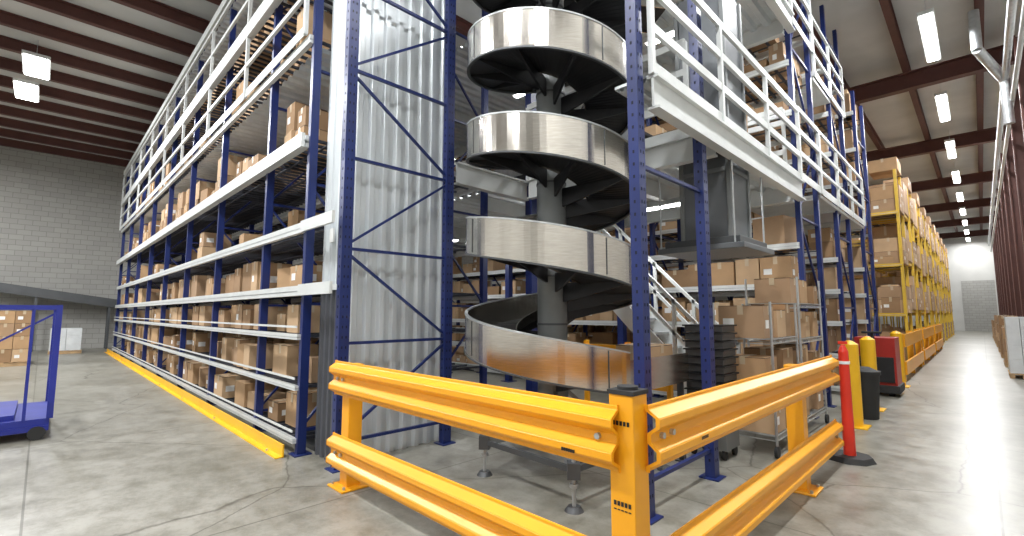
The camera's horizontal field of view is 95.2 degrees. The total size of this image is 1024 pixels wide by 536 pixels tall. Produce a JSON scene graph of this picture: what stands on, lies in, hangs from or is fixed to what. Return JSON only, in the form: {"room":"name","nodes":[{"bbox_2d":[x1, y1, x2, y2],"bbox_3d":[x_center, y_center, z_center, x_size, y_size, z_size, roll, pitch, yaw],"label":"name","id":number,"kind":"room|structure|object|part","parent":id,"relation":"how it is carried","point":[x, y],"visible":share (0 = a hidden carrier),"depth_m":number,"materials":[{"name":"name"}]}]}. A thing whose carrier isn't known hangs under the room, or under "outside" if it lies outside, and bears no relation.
{"room":"distribution center","nodes":[
{"label":"distribution center","id":0,"kind":"room"},
{"bbox_2d":[0,146,500,350],"bbox_3d":[-2.899,0.807,35.512,0.200,8.200,64.000,-5,-8,45],"label":"wall","id":1,"kind":"structure","parent":0,"point":[60,215],"depth_m":19.62,"materials":[{"name":"concrete"}]},
{"bbox_2d":[0,0,983,238],"bbox_3d":[7.142,-4.092,25.897,26.740,0.290,64.000,-5,-8,45],"label":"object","id":2,"kind":"object","parent":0,"point":[63,8],"depth_m":13.32,"materials":[{"name":"brown metal"}]},
{"bbox_2d":[0,0,1022,238],"bbox_3d":[7.195,-4.316,25.865,28.750,0.150,64.400,-5,-8,45],"label":"ceiling","id":3,"kind":"structure","parent":0,"point":[866,50],"depth_m":12.47,"materials":[{"name":"white metal"}]},
{"bbox_2d":[0,328,1023,535],"bbox_3d":[7.195,3.996,25.064,28.750,0.150,64.400,-5,-8,45],"label":"floor","id":4,"kind":"structure","parent":0,"point":[119,454],"depth_m":4.39,"materials":[{"name":"concrete"}]},
{"bbox_2d":[0,311,31,366],"bbox_3d":[-14.637,2.020,13.516,1.100,1.570,1.100,-5,-8,45],"label":"boxes","id":5,"kind":"object","parent":4,"relation":"on","point":[14,349],"visible":0.85,"depth_m":13.29,"materials":[{"name":"brown cardboard"}]},
{"bbox_2d":[0,305,62,440],"bbox_3d":[-6.753,1.245,5.634,1.630,1.598,1.810,-5,-8,45],"label":"cart","id":6,"kind":"object","parent":4,"relation":"on","point":[32,418],"visible":1,"depth_m":5.65,"materials":[{"name":"blue paint"}]},
{"bbox_2d":[0,283,123,350],"bbox_3d":[-20.541,1.212,16.613,0.700,3.773,10.558,-5,-8,45],"label":"conveyor","id":7,"kind":"object","parent":4,"relation":"on","point":[37,293],"visible":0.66,"depth_m":18.72,"materials":[{"name":"grey metal"}]},
{"bbox_2d":[48,328,81,354],"bbox_3d":[-16.829,2.736,17.638,0.900,0.934,0.900,-5,-8,45],"label":"pallet","id":8,"kind":"object","parent":4,"relation":"on","point":[70,338],"visible":0.82,"depth_m":17.42,"materials":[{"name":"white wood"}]},
{"bbox_2d":[105,349,283,458],"bbox_3d":[-9.039,2.544,11.453,18.750,0.130,0.085,-5,-8,45],"label":"guard","id":9,"kind":"object","parent":4,"relation":"on","point":[268,445],"visible":1,"depth_m":6.61,"materials":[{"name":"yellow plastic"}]},
{"bbox_2d":[112,0,334,457],"bbox_3d":[-8.049,-0.965,11.890,19.090,7.200,1.424,-5,-8,45],"label":"rack","id":10,"kind":"object","parent":4,"relation":"on","point":[254,103],"visible":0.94,"depth_m":7.80,"materials":[{"name":"white metal"}]},
{"bbox_2d":[171,10,488,383],"bbox_3d":[-7.266,-0.742,13.160,18.380,7.000,1.330,-5,-8,45],"label":"rack","id":11,"kind":"object","parent":4,"relation":"on","point":[482,296],"visible":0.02,"depth_m":7.07,"materials":[{"name":"blue metal"}]},
{"bbox_2d":[315,0,455,473],"bbox_3d":[-1.446,-1.876,5.555,0.790,7.800,1.460,-5,-8,45],"label":"enclosure","id":12,"kind":"object","parent":4,"relation":"on","point":[388,247],"visible":0.88,"depth_m":5.30,"materials":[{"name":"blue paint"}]},
{"bbox_2d":[464,0,688,514],"bbox_3d":[0.745,-0.955,5.216,1.839,5.900,2.746,-5,-8,45],"label":"conveyor","id":13,"kind":"object","parent":4,"relation":"on","point":[543,48],"visible":0.91,"depth_m":4.31,"materials":[{"name":"silver metal"}]},
{"bbox_2d":[326,355,843,535],"bbox_3d":[0.831,1.354,4.441,3.140,1.155,3.890,-5,-8,45],"label":"guard rail","id":14,"kind":"object","parent":4,"relation":"on","point":[614,436],"visible":1,"depth_m":2.82,"materials":[{"name":"metal"}]},
{"bbox_2d":[584,340,673,400],"bbox_3d":[1.556,1.576,6.455,1.360,1.100,0.100,-5,-8,45],"label":"barrier","id":15,"kind":"object","parent":4,"relation":"on","point":[669,389],"visible":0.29,"depth_m":6.51,"materials":[{"name":"yellow metal"}]},
{"bbox_2d":[453,0,805,393],"bbox_3d":[-1.633,-1.282,9.634,12.348,7.400,4.468,-5,-8,45],"label":"mezzanine","id":16,"kind":"object","parent":4,"relation":"on","point":[744,174],"visible":0.42,"depth_m":5.63,"materials":[{"name":"white paint"}]},
{"bbox_2d":[452,0,836,418],"bbox_3d":[1.343,-1.458,10.936,9.782,8.000,1.377,-5,-8,45],"label":"rack","id":17,"kind":"object","parent":4,"relation":"on","point":[783,233],"visible":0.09,"depth_m":7.94,"materials":[{"name":"white metal"}]},
{"bbox_3d":[4.769,-3.104,7.619,0.045,3.640,1.295,-5,-8,45],"label":"railing","id":18,"kind":"part","parent":17,"relation":"part of","materials":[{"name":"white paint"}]},
{"bbox_2d":[625,0,725,524],"bbox_3d":[1.414,-2.102,4.252,0.180,8.000,1.380,-5,-8,45],"label":"frame","id":19,"kind":"object","parent":4,"relation":"on","point":[638,169],"visible":0.8,"depth_m":3.75,"materials":[{"name":"blue paint"}]},
{"bbox_2d":[492,5,865,390],"bbox_3d":[3.254,-1.076,12.819,9.782,7.600,4.145,-5,-8,45],"label":"rack","id":20,"kind":"object","parent":4,"relation":"on","point":[833,219],"visible":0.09,"depth_m":9.25,"materials":[{"name":"metal"}]},
{"bbox_3d":[6.273,-2.642,9.936,1.242,3.285,4.145,-5,-8,45],"label":"railing","id":21,"kind":"part","parent":20,"relation":"part of","materials":[{"name":"white metal"}]},
{"bbox_2d":[682,324,739,460],"bbox_3d":[2.160,1.303,5.057,0.440,1.375,0.390,-5,-8,45],"label":"trays","id":22,"kind":"object","parent":4,"relation":"on","point":[724,334],"visible":0.52,"depth_m":4.97,"materials":[{"name":"black plastic"}]},
{"bbox_2d":[567,89,879,359],"bbox_3d":[5.192,-0.605,14.722,9.780,7.027,1.364,-5,-8,45],"label":"rack","id":23,"kind":"object","parent":4,"relation":"on","point":[864,308],"visible":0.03,"depth_m":11.28,"materials":[{"name":"metal"}]},
{"bbox_2d":[713,302,798,458],"bbox_3d":[2.881,1.220,5.477,0.630,1.618,1.070,-5,-8,45],"label":"shelving cart","id":24,"kind":"object","parent":4,"relation":"on","point":[769,321],"visible":0.42,"depth_m":5.19,"materials":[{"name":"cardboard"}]},
{"bbox_2d":[744,277,828,422],"bbox_3d":[3.712,1.135,6.320,0.630,1.948,1.220,-5,-8,45],"label":"shelving cart","id":25,"kind":"object","parent":4,"relation":"on","point":[788,290],"visible":0.29,"depth_m":6.13,"materials":[{"name":"metal"}]},
{"bbox_2d":[715,156,916,360],"bbox_3d":[10.150,0.040,16.019,5.380,5.991,3.090,-5,-8,45],"label":"rack","id":26,"kind":"object","parent":4,"relation":"on","point":[892,248],"visible":0.44,"depth_m":13.59,"materials":[{"name":"yellow paint"}]},
{"bbox_2d":[829,341,876,466],"bbox_3d":[3.479,1.371,4.869,0.406,1.205,0.406,2,-6,-22],"label":"delineator post","id":27,"kind":"object","parent":4,"relation":"on","point":[848,455],"visible":0.91,"depth_m":4.82,"materials":[{"name":"red plastic"}]},
{"bbox_2d":[840,340,871,430],"bbox_3d":[4.561,1.544,6.280,0.320,1.130,0.320,-5,-8,45],"label":"bollard","id":28,"kind":"object","parent":4,"relation":"on","point":[852,347],"visible":0.66,"depth_m":6.19,"materials":[{"name":"yellow metal"}]},
{"bbox_2d":[860,366,880,419],"bbox_3d":[5.091,1.799,6.788,0.450,0.720,0.450,-5,-8,45],"label":"trash bin","id":29,"kind":"object","parent":4,"relation":"on","point":[870,377],"visible":0.47,"depth_m":6.61,"materials":[{"name":"black plastic"}]},
{"bbox_2d":[859,336,886,411],"bbox_3d":[5.643,1.650,7.385,0.320,1.130,0.320,-5,-8,45],"label":"bollard","id":30,"kind":"object","parent":4,"relation":"on","point":[867,344],"visible":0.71,"depth_m":7.34,"materials":[{"name":"yellow metal"}]},
{"bbox_2d":[854,331,904,395],"bbox_3d":[7.099,1.787,9.020,0.660,1.168,1.620,-5,-8,45],"label":"truck","id":31,"kind":"object","parent":4,"relation":"on","point":[888,359],"visible":0.65,"depth_m":8.49,"materials":[{"name":"red paint"}]},
{"bbox_2d":[834,192,930,330],"bbox_3d":[14.393,0.422,20.244,5.380,6.041,3.090,-5,-8,45],"label":"rack","id":32,"kind":"object","parent":4,"relation":"on","point":[919,236],"visible":0.23,"depth_m":17.97,"materials":[{"name":"yellow metal"}]},
{"bbox_2d":[852,207,935,335],"bbox_3d":[16.515,0.664,22.352,5.380,5.964,3.090,-5,-8,45],"label":"rack","id":33,"kind":"object","parent":4,"relation":"on","point":[926,243],"visible":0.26,"depth_m":20.11,"materials":[{"name":"yellow metal"}]},
{"bbox_2d":[867,177,924,348],"bbox_3d":[12.272,0.233,18.131,5.380,6.012,3.090,-5,-8,45],"label":"rack","id":34,"kind":"object","parent":4,"relation":"on","point":[911,225],"visible":0.2,"depth_m":15.89,"materials":[{"name":"yellow metal"}]},
{"bbox_2d":[890,331,910,387],"bbox_3d":[7.990,1.873,9.694,0.320,1.130,0.320,-5,-8,45],"label":"bollard","id":35,"kind":"object","parent":4,"relation":"on","point":[894,333],"visible":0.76,"depth_m":9.61,"materials":[{"name":"yellow metal"}]},
{"bbox_2d":[865,216,939,327],"bbox_3d":[18.636,0.835,24.467,5.380,6.028,3.090,-5,-8,45],"label":"rack","id":36,"kind":"object","parent":4,"relation":"on","point":[931,249],"visible":0.16,"depth_m":22.03,"materials":[{"name":"yellow metal"}]},
{"bbox_2d":[868,224,944,341],"bbox_3d":[20.757,1.032,26.579,5.380,6.040,3.090,-5,-8,45],"label":"rack","id":37,"kind":"object","parent":4,"relation":"on","point":[936,255],"visible":0.16,"depth_m":24.04,"materials":[{"name":"yellow metal"}]},
{"bbox_2d":[869,232,947,340],"bbox_3d":[22.878,1.252,28.689,5.380,6.006,3.090,-5,-8,45],"label":"rack","id":38,"kind":"object","parent":4,"relation":"on","point":[937,233],"visible":0.21,"depth_m":26.13,"materials":[{"name":"yellow metal"}]},
{"bbox_2d":[869,238,950,338],"bbox_3d":[25.000,1.444,30.801,5.380,6.030,3.090,-5,-8,45],"label":"rack","id":39,"kind":"object","parent":4,"relation":"on","point":[940,239],"visible":0.21,"depth_m":28.33,"materials":[{"name":"yellow metal"}]},
{"bbox_2d":[869,244,952,336],"bbox_3d":[27.121,1.667,32.911,5.380,5.990,3.090,-5,-8,45],"label":"rack","id":40,"kind":"object","parent":4,"relation":"on","point":[943,246],"visible":0.22,"depth_m":30.39,"materials":[{"name":"yellow metal"}]},
{"bbox_2d":[869,248,955,334],"bbox_3d":[28.602,1.814,34.385,5.380,5.981,1.280,-5,-8,45],"label":"rack","id":41,"kind":"object","parent":4,"relation":"on","point":[952,321],"visible":0.14,"depth_m":32.37,"materials":[{"name":"yellow metal"}]},
{"bbox_2d":[902,329,923,380],"bbox_3d":[10.098,2.117,11.816,0.160,1.050,4.200,-5,-8,45],"label":"guard rail","id":42,"kind":"object","parent":4,"relation":"on","point":[911,337],"visible":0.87,"depth_m":11.73,"materials":[{"name":"yellow metal"}]},
{"bbox_2d":[916,326,935,364],"bbox_3d":[13.350,2.429,15.053,0.160,1.050,4.200,-5,-8,45],"label":"guard rail","id":43,"kind":"object","parent":4,"relation":"on","point":[929,349],"visible":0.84,"depth_m":15.00,"materials":[{"name":"yellow metal"}]},
{"bbox_2d":[929,324,943,354],"bbox_3d":[16.744,2.754,18.432,0.160,1.050,4.200,-5,-8,45],"label":"guard rail","id":44,"kind":"object","parent":4,"relation":"on","point":[937,337],"visible":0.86,"depth_m":18.36,"materials":[{"name":"yellow metal"}]},
{"bbox_2d":[991,232,1000,314],"bbox_3d":[35.737,1.069,34.322,0.400,7.450,0.340,-5,-8,45],"label":"steel column","id":45,"kind":"structure","parent":4,"relation":"on","point":[991,232],"depth_m":34.40,"materials":[{"name":"brown metal"}]},
{"bbox_2d":[992,226,1001,314],"bbox_3d":[33.262,0.832,31.858,0.400,7.450,0.340,-5,-8,45],"label":"steel column","id":46,"kind":"structure","parent":4,"relation":"on","point":[992,226],"depth_m":31.95,"materials":[{"name":"brown metal"}]},
{"bbox_2d":[993,219,1003,314],"bbox_3d":[30.787,0.595,29.395,0.400,7.450,0.340,-5,-8,45],"label":"steel column","id":47,"kind":"structure","parent":4,"relation":"on","point":[993,219],"depth_m":29.48,"materials":[{"name":"brown metal"}]},
{"bbox_2d":[996,323,1000,351],"bbox_3d":[19.233,2.714,18.208,0.500,1.087,1.000,-5,-8,45],"label":"pallet","id":48,"kind":"object","parent":4,"relation":"on","point":[999,349],"visible":0.03,"depth_m":18.04,"materials":[{"name":"brown wood"}]},
{"bbox_2d":[994,211,1005,314],"bbox_3d":[28.313,0.358,26.931,0.400,7.450,0.340,-5,-8,45],"label":"steel column","id":49,"kind":"structure","parent":4,"relation":"on","point":[996,230],"depth_m":27.00,"materials":[{"name":"brown metal"}]},
{"bbox_2d":[994,315,1008,346],"bbox_3d":[21.779,2.797,20.758,0.500,1.410,1.000,-5,-8,45],"label":"pallet","id":50,"kind":"object","parent":4,"relation":"on","point":[995,316],"visible":0.17,"depth_m":20.59,"materials":[{"name":"brown wood"}]},
{"bbox_2d":[995,200,1008,314],"bbox_3d":[25.838,0.121,24.468,0.400,7.450,0.340,-5,-8,45],"label":"steel column","id":51,"kind":"structure","parent":4,"relation":"on","point":[998,224],"depth_m":24.56,"materials":[{"name":"brown metal"}]},
{"bbox_2d":[996,188,1011,315],"bbox_3d":[23.363,-0.117,22.005,0.400,7.450,0.340,-5,-8,45],"label":"steel column","id":52,"kind":"structure","parent":4,"relation":"on","point":[999,207],"depth_m":22.09,"materials":[{"name":"brown metal"}]},
{"bbox_2d":[1001,327,1008,366],"bbox_3d":[14.284,2.240,13.281,0.500,1.087,1.000,-5,-8,45],"label":"pallet","id":53,"kind":"object","parent":4,"relation":"on","point":[1005,360],"visible":0.1,"depth_m":13.11,"materials":[{"name":"brown cardboard"}]},
{"bbox_2d":[998,173,1015,315],"bbox_3d":[20.888,-0.354,19.541,0.400,7.450,0.340,-5,-8,45],"label":"steel column","id":54,"kind":"structure","parent":4,"relation":"on","point":[1005,229],"depth_m":19.62,"materials":[{"name":"brown metal"}]},
{"bbox_2d":[997,316,1016,357],"bbox_3d":[16.900,2.330,15.901,0.500,1.410,1.000,-5,-8,45],"label":"pallet","id":55,"kind":"object","parent":4,"relation":"on","point":[1000,318],"visible":0.25,"depth_m":15.71,"materials":[{"name":"brown wood"}]},
{"bbox_2d":[1000,153,1021,316],"bbox_3d":[18.413,-0.591,17.078,0.400,7.450,0.340,-5,-8,45],"label":"steel column","id":56,"kind":"structure","parent":4,"relation":"on","point":[1005,176],"depth_m":17.15,"materials":[{"name":"brown metal"}]},
{"bbox_2d":[1003,126,1023,316],"bbox_3d":[15.938,-0.828,14.614,0.400,7.450,0.340,-5,-8,45],"label":"steel column","id":57,"kind":"structure","parent":4,"relation":"on","point":[1009,158],"depth_m":14.73,"materials":[{"name":"brown metal"}]},
{"bbox_2d":[1004,317,1023,378],"bbox_3d":[12.021,1.864,11.044,0.500,1.407,1.000,-5,-8,45],"label":"pallet","id":58,"kind":"object","parent":4,"relation":"on","point":[1014,326],"visible":1,"depth_m":10.79,"materials":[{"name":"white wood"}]},
{"bbox_2d":[1011,89,1023,250],"bbox_3d":[13.463,-1.065,12.151,0.400,7.450,0.340,-5,-8,45],"label":"steel column","id":59,"kind":"structure","parent":4,"relation":"on","point":[1016,128],"depth_m":12.36,"materials":[{"name":"brown metal"}]},
{"bbox_2d":[1013,35,1023,138],"bbox_3d":[10.988,-1.302,9.687,0.400,7.450,0.340,-5,-8,45],"label":"steel column","id":60,"kind":"structure","parent":4,"relation":"on","point":[1015,38],"depth_m":10.01,"materials":[{"name":"metal"}]},
{"bbox_2d":[608,45,1014,260],"bbox_3d":[7.725,-3.673,26.336,54.740,0.460,28.350,5,-8,-45],"label":"ceiling beams","id":61,"kind":"structure","parent":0,"point":[967,65],"depth_m":16.70,"materials":[{"name":"brown metal"}]},
{"bbox_2d":[13,77,39,101],"bbox_3d":[-13.152,-5.006,12.700,1.360,0.500,0.480,-5,-8,45],"label":"light","id":62,"kind":"object","parent":61,"relation":"hanging from","point":[23,89],"visible":0.88,"depth_m":12.51,"materials":[{"name":"white paint"}]},
{"bbox_2d":[21,40,50,79],"bbox_3d":[-11.597,-5.128,11.434,1.360,0.500,0.480,-5,-8,45],"label":"light","id":63,"kind":"object","parent":61,"relation":"hanging from","point":[37,65],"visible":1,"depth_m":11.25,"materials":[{"name":"white paint"}]},
{"bbox_2d":[916,0,940,61],"bbox_3d":[9.157,-5.240,10.272,0.260,0.500,2.460,-5,-8,45],"label":"light","id":64,"kind":"object","parent":61,"relation":"hanging from","point":[926,20],"visible":1,"depth_m":10.04,"materials":[{"name":"white paint"}]},
{"bbox_2d":[934,88,950,121],"bbox_3d":[12.657,-4.904,13.756,0.260,0.500,2.460,-5,-8,45],"label":"light","id":65,"kind":"object","parent":61,"relation":"hanging from","point":[941,98],"visible":0.91,"depth_m":13.52,"materials":[{"name":"white paint"}]},
{"bbox_2d":[944,130,956,158],"bbox_3d":[16.157,-4.569,17.240,0.260,0.500,2.460,-5,-8,45],"label":"light","id":66,"kind":"object","parent":61,"relation":"hanging from","point":[950,143],"visible":0.98,"depth_m":16.97,"materials":[{"name":"white paint"}]},
{"bbox_2d":[951,162,960,183],"bbox_3d":[19.658,-4.233,20.724,0.260,0.500,2.460,-5,-8,45],"label":"light","id":67,"kind":"object","parent":61,"relation":"hanging from","point":[955,174],"visible":1,"depth_m":20.48,"materials":[{"name":"white paint"}]},
{"bbox_2d":[956,191,963,201],"bbox_3d":[23.158,-3.898,24.208,0.260,0.500,2.460,-5,-8,45],"label":"light","id":68,"kind":"object","parent":61,"relation":"hanging from","point":[959,194],"visible":0.91,"depth_m":24.00,"materials":[{"name":"white paint"}]},
{"bbox_2d":[959,207,965,214],"bbox_3d":[26.658,-3.562,27.692,0.260,0.500,2.460,-5,-8,45],"label":"light","id":69,"kind":"object","parent":61,"relation":"hanging from","point":[962,211],"visible":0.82,"depth_m":27.54,"materials":[{"name":"white paint"}]},
{"bbox_2d":[962,219,967,225],"bbox_3d":[30.158,-3.227,31.177,0.260,0.500,2.460,-5,-8,45],"label":"light","id":70,"kind":"object","parent":61,"relation":"hanging from","point":[964,221],"visible":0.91,"depth_m":30.89,"materials":[{"name":"white paint"}]},
{"bbox_2d":[671,235,998,330],"bbox_3d":[29.879,2.014,48.044,28.350,8.200,0.240,-5,-8,45],"label":"wall","id":71,"kind":"structure","parent":0,"point":[974,299],"depth_m":39.26,"materials":[{"name":"paint"}]},
{"bbox_2d":[967,0,1023,251],"bbox_3d":[18.750,-3.474,18.438,0.608,2.250,48.000,-5,-8,45],"label":"duct","id":72,"kind":"object","parent":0,"point":[1006,116],"depth_m":9.92,"materials":[{"name":"metal"}]}
]}

